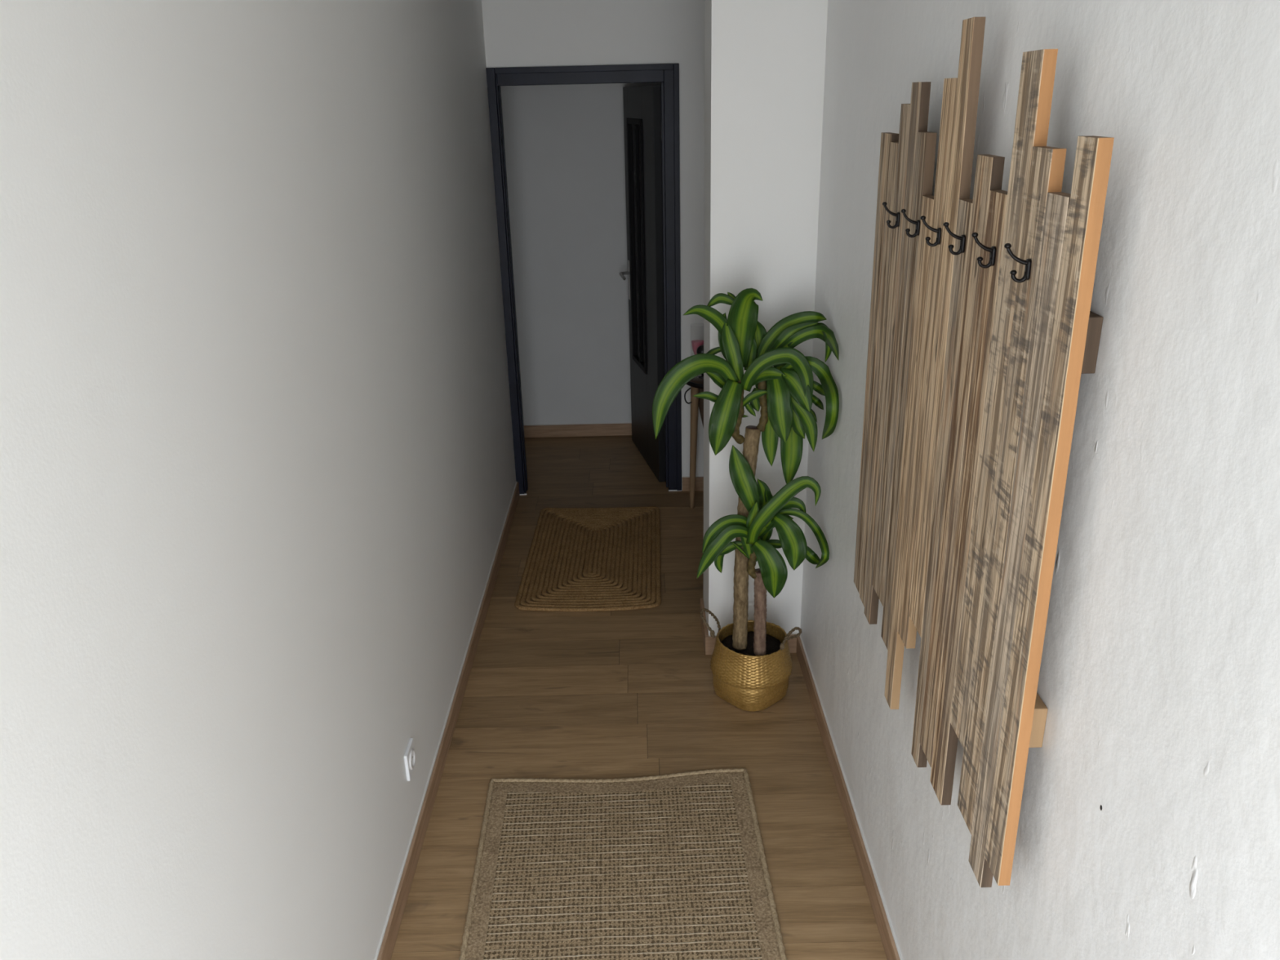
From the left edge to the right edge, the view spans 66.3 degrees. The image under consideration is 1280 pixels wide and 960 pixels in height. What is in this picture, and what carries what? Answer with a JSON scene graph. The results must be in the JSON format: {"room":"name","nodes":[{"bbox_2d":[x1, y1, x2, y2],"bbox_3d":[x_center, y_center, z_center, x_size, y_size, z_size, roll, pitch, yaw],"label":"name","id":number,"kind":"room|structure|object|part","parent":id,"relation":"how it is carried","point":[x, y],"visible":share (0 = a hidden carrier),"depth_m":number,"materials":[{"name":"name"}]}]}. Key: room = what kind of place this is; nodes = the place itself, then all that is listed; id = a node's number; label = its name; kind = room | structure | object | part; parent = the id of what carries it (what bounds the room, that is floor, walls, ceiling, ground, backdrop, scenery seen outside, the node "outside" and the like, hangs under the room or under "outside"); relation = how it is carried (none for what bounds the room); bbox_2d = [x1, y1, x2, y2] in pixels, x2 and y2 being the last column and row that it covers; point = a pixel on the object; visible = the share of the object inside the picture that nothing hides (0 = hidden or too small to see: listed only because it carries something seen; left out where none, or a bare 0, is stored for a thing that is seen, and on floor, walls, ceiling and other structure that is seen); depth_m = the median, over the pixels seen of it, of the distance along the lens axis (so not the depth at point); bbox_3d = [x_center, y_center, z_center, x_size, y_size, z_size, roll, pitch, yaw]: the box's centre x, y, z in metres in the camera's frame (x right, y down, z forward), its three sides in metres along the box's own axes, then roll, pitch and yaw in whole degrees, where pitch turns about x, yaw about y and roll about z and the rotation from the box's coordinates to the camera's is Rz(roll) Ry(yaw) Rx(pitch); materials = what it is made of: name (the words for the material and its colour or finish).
{"room":"home hallway","nodes":[
{"label":"home hallway","id":0,"kind":"room"},
{"bbox_2d":[0,0,515,959],"bbox_3d":[-0.711,-0.036,2.065,0.120,2.500,5.720,-1,22,0],"label":"wall","id":1,"kind":"structure","parent":0,"point":[257,472],"depth_m":1.57,"materials":[{"name":"white paint"}]},
{"bbox_2d":[404,737,416,781],"bbox_3d":[-0.626,0.763,2.676,0.014,0.082,0.082,-1,22,0],"label":"wall outlet","id":2,"kind":"object","parent":1,"relation":"attached to","point":[410,759],"visible":1,"depth_m":2.65,"materials":[{"name":"white plastic"}]},
{"bbox_2d":[408,748,415,769],"bbox_3d":[-0.622,0.763,2.676,0.005,0.057,0.057,-1,22,0],"label":"socket","id":3,"kind":"object","parent":2,"relation":"attached to","point":[411,751],"depth_m":2.67,"materials":[{"name":"plastic"}]},
{"bbox_2d":[374,481,519,959],"bbox_3d":[-0.619,1.069,2.557,0.013,0.080,5.582,-1,22,0],"label":"baseboard","id":4,"kind":"structure","parent":1,"relation":"attached to","point":[390,931],"depth_m":3.00,"materials":[{"name":"brown wood"}]},
{"bbox_2d":[500,82,661,425],"bbox_3d":[1.286,-1.493,5.637,4.360,2.500,0.100,-1,22,0],"label":"wall","id":5,"kind":"structure","parent":0,"point":[564,144],"depth_m":5.63,"materials":[{"name":"paint"}]},
{"bbox_2d":[524,422,631,437],"bbox_3d":[1.322,-0.346,6.029,4.140,0.079,0.013,-1,22,0],"label":"baseboard","id":6,"kind":"structure","parent":5,"relation":"attached to","point":[597,428],"depth_m":6.02,"materials":[{"name":"brown wood"}]},
{"bbox_2d":[481,0,704,490],"bbox_3d":[1.339,-1.152,4.772,4.270,2.500,0.100,-1,22,0],"label":"wall","id":7,"kind":"structure","parent":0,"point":[517,33],"depth_m":4.40,"materials":[{"name":"white paint"}]},
{"bbox_2d":[485,63,681,495],"bbox_3d":[-0.237,-0.918,4.843,0.869,2.081,0.121,-1,22,0],"label":"door frame","id":8,"kind":"structure","parent":7,"relation":"attached to","point":[668,74],"depth_m":4.65,"materials":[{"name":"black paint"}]},
{"bbox_2d":[619,85,666,482],"bbox_3d":[0.027,-1.037,5.238,0.160,1.984,0.727,-6,22,-11],"label":"door","id":9,"kind":"structure","parent":8,"relation":"attached to","point":[642,104],"depth_m":5.13,"materials":[{"name":"paint"}]},
{"bbox_3d":[-0.081,-1.141,5.469,0.058,0.029,0.116,-6,22,-11],"label":"handle","id":10,"kind":"part","parent":9,"relation":"part of","materials":[{"name":"metal"}]},
{"bbox_3d":[-0.062,-1.130,5.532,0.004,0.220,0.036,-6,22,-11],"label":"handle plate","id":11,"kind":"part","parent":9,"relation":"part of","materials":[{"name":"metal"}]},
{"bbox_3d":[0.005,-1.242,5.241,0.053,1.302,0.347,-6,22,-11],"label":"panel moulding","id":12,"kind":"part","parent":9,"relation":"part of","materials":[{"name":"paint"}]},
{"bbox_3d":[0.006,-1.242,5.242,0.014,1.290,0.335,-6,22,-11],"label":"panel","id":13,"kind":"part","parent":9,"relation":"part of","materials":[{"name":"paint"}]},
{"bbox_2d":[682,475,703,491],"bbox_3d":[1.061,0.001,5.164,1.678,0.079,0.013,-1,22,0],"label":"baseboard","id":14,"kind":"structure","parent":7,"relation":"attached to","point":[699,479],"depth_m":5.16,"materials":[{"name":"brown wood"}]},
{"bbox_2d":[391,435,887,959],"bbox_3d":[1.292,0.947,2.998,4.300,0.100,6.700,-1,22,0],"label":"floor","id":15,"kind":"structure","parent":0,"point":[626,694],"depth_m":3.26,"materials":[{"name":"brown wood"}]},
{"bbox_2d":[515,506,661,611],"bbox_3d":[-0.209,0.335,4.479,0.631,0.015,1.081,-1,22,0],"label":"braided rug","id":16,"kind":"object","parent":15,"relation":"on","point":[593,592],"visible":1,"depth_m":4.39,"materials":[{"name":"wicker"}]},
{"bbox_2d":[458,768,786,959],"bbox_3d":[-0.046,1.135,2.449,0.796,0.017,1.240,-2,22,-1],"label":"jute rug","id":17,"kind":"object","parent":15,"relation":"on","point":[673,866],"visible":1,"depth_m":2.64,"materials":[{"name":"beige wicker"}]},
{"bbox_2d":[684,373,703,508],"bbox_3d":[0.374,-0.192,4.895,0.310,0.672,0.308,-1,22,0],"label":"side table","id":18,"kind":"object","parent":15,"relation":"on","point":[696,384],"visible":0.35,"depth_m":4.83,"materials":[{"name":"brown wood"}]},
{"bbox_3d":[0.266,-0.169,4.870,0.042,0.647,0.069,18,29,40],"label":"leg","id":19,"kind":"part","parent":18,"relation":"part of","materials":[{"name":"brown wood"}]},
{"bbox_2d":[691,339,703,355],"bbox_3d":[0.278,-0.612,4.690,0.074,0.267,0.074,-1,22,0],"label":"glass vase","id":20,"kind":"object","parent":18,"relation":"on","point":[695,344],"visible":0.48,"depth_m":4.66,"materials":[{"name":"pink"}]},
{"bbox_2d":[696,345,703,378],"bbox_3d":[0.298,-0.563,4.651,0.060,0.158,0.060,-1,22,0],"label":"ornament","id":21,"kind":"object","parent":18,"relation":"on","point":[700,349],"visible":0.39,"depth_m":4.62,"materials":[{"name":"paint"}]},
{"bbox_3d":[0.352,-0.202,4.943,0.184,0.654,0.059,-12,24,-25],"label":"leg","id":22,"kind":"part","parent":18,"relation":"part of","materials":[{"name":"brown wood"}]},
{"bbox_2d":[699,608,801,711],"bbox_3d":[0.385,0.593,3.375,0.283,0.319,0.284,19,29,41],"label":"basket","id":23,"kind":"object","parent":15,"relation":"on","point":[748,682],"visible":0.91,"depth_m":3.30,"materials":[{"name":"gold wicker"}]},
{"bbox_3d":[0.241,0.504,3.361,0.064,0.137,0.133,5,22,15],"label":"handle","id":24,"kind":"part","parent":23,"relation":"part of","materials":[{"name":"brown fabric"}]},
{"bbox_2d":[652,288,839,656],"bbox_3d":[0.356,0.026,3.118,0.562,1.275,0.287,7,23,19],"label":"plant","id":25,"kind":"object","parent":23,"relation":"in","point":[782,376],"visible":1,"depth_m":3.02,"materials":[{"name":"green plant"}]},
{"bbox_3d":[0.501,0.535,3.315,0.104,0.086,0.046,-17,27,-35],"label":"handle","id":26,"kind":"part","parent":23,"relation":"part of","materials":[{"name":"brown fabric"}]},
{"bbox_2d":[702,0,827,635],"bbox_3d":[1.058,-0.585,3.353,1.658,2.500,0.292,-1,22,0],"label":"wall pillar","id":27,"kind":"structure","parent":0,"point":[765,60],"depth_m":3.06,"materials":[{"name":"white paint"}]},
{"bbox_2d":[699,598,708,652],"bbox_3d":[0.248,0.561,3.798,0.013,0.076,0.292,-1,22,0],"label":"baseboard","id":28,"kind":"structure","parent":27,"relation":"attached to","point":[704,629],"depth_m":3.77,"materials":[{"name":"brown wood"}]},
{"bbox_2d":[705,632,796,654],"bbox_3d":[0.414,0.612,3.655,0.340,0.079,0.013,-1,22,0],"label":"baseboard","id":29,"kind":"structure","parent":27,"relation":"attached to","point":[710,642],"depth_m":3.65,"materials":[{"name":"brown wood"}]},
{"bbox_2d":[800,0,1279,959],"bbox_3d":[0.648,0.231,1.311,0.121,2.500,4.098,-1,22,0],"label":"wall","id":30,"kind":"structure","parent":0,"point":[1148,825],"depth_m":1.17,"materials":[{"name":"paint"}]},
{"bbox_2d":[796,635,902,959],"bbox_3d":[0.608,1.335,1.811,0.013,0.080,3.978,-1,22,0],"label":"baseboard","id":31,"kind":"structure","parent":30,"relation":"attached to","point":[890,944],"depth_m":2.75,"materials":[{"name":"brown wood"}]},
{"bbox_2d":[853,16,1114,887],"bbox_3d":[0.533,-0.092,1.757,0.094,1.336,1.040,-1,22,0],"label":"coat rack","id":32,"kind":"object","parent":30,"relation":"attached to","point":[984,332],"visible":1,"depth_m":1.54,"materials":[{"name":"brown wood"}]}
]}

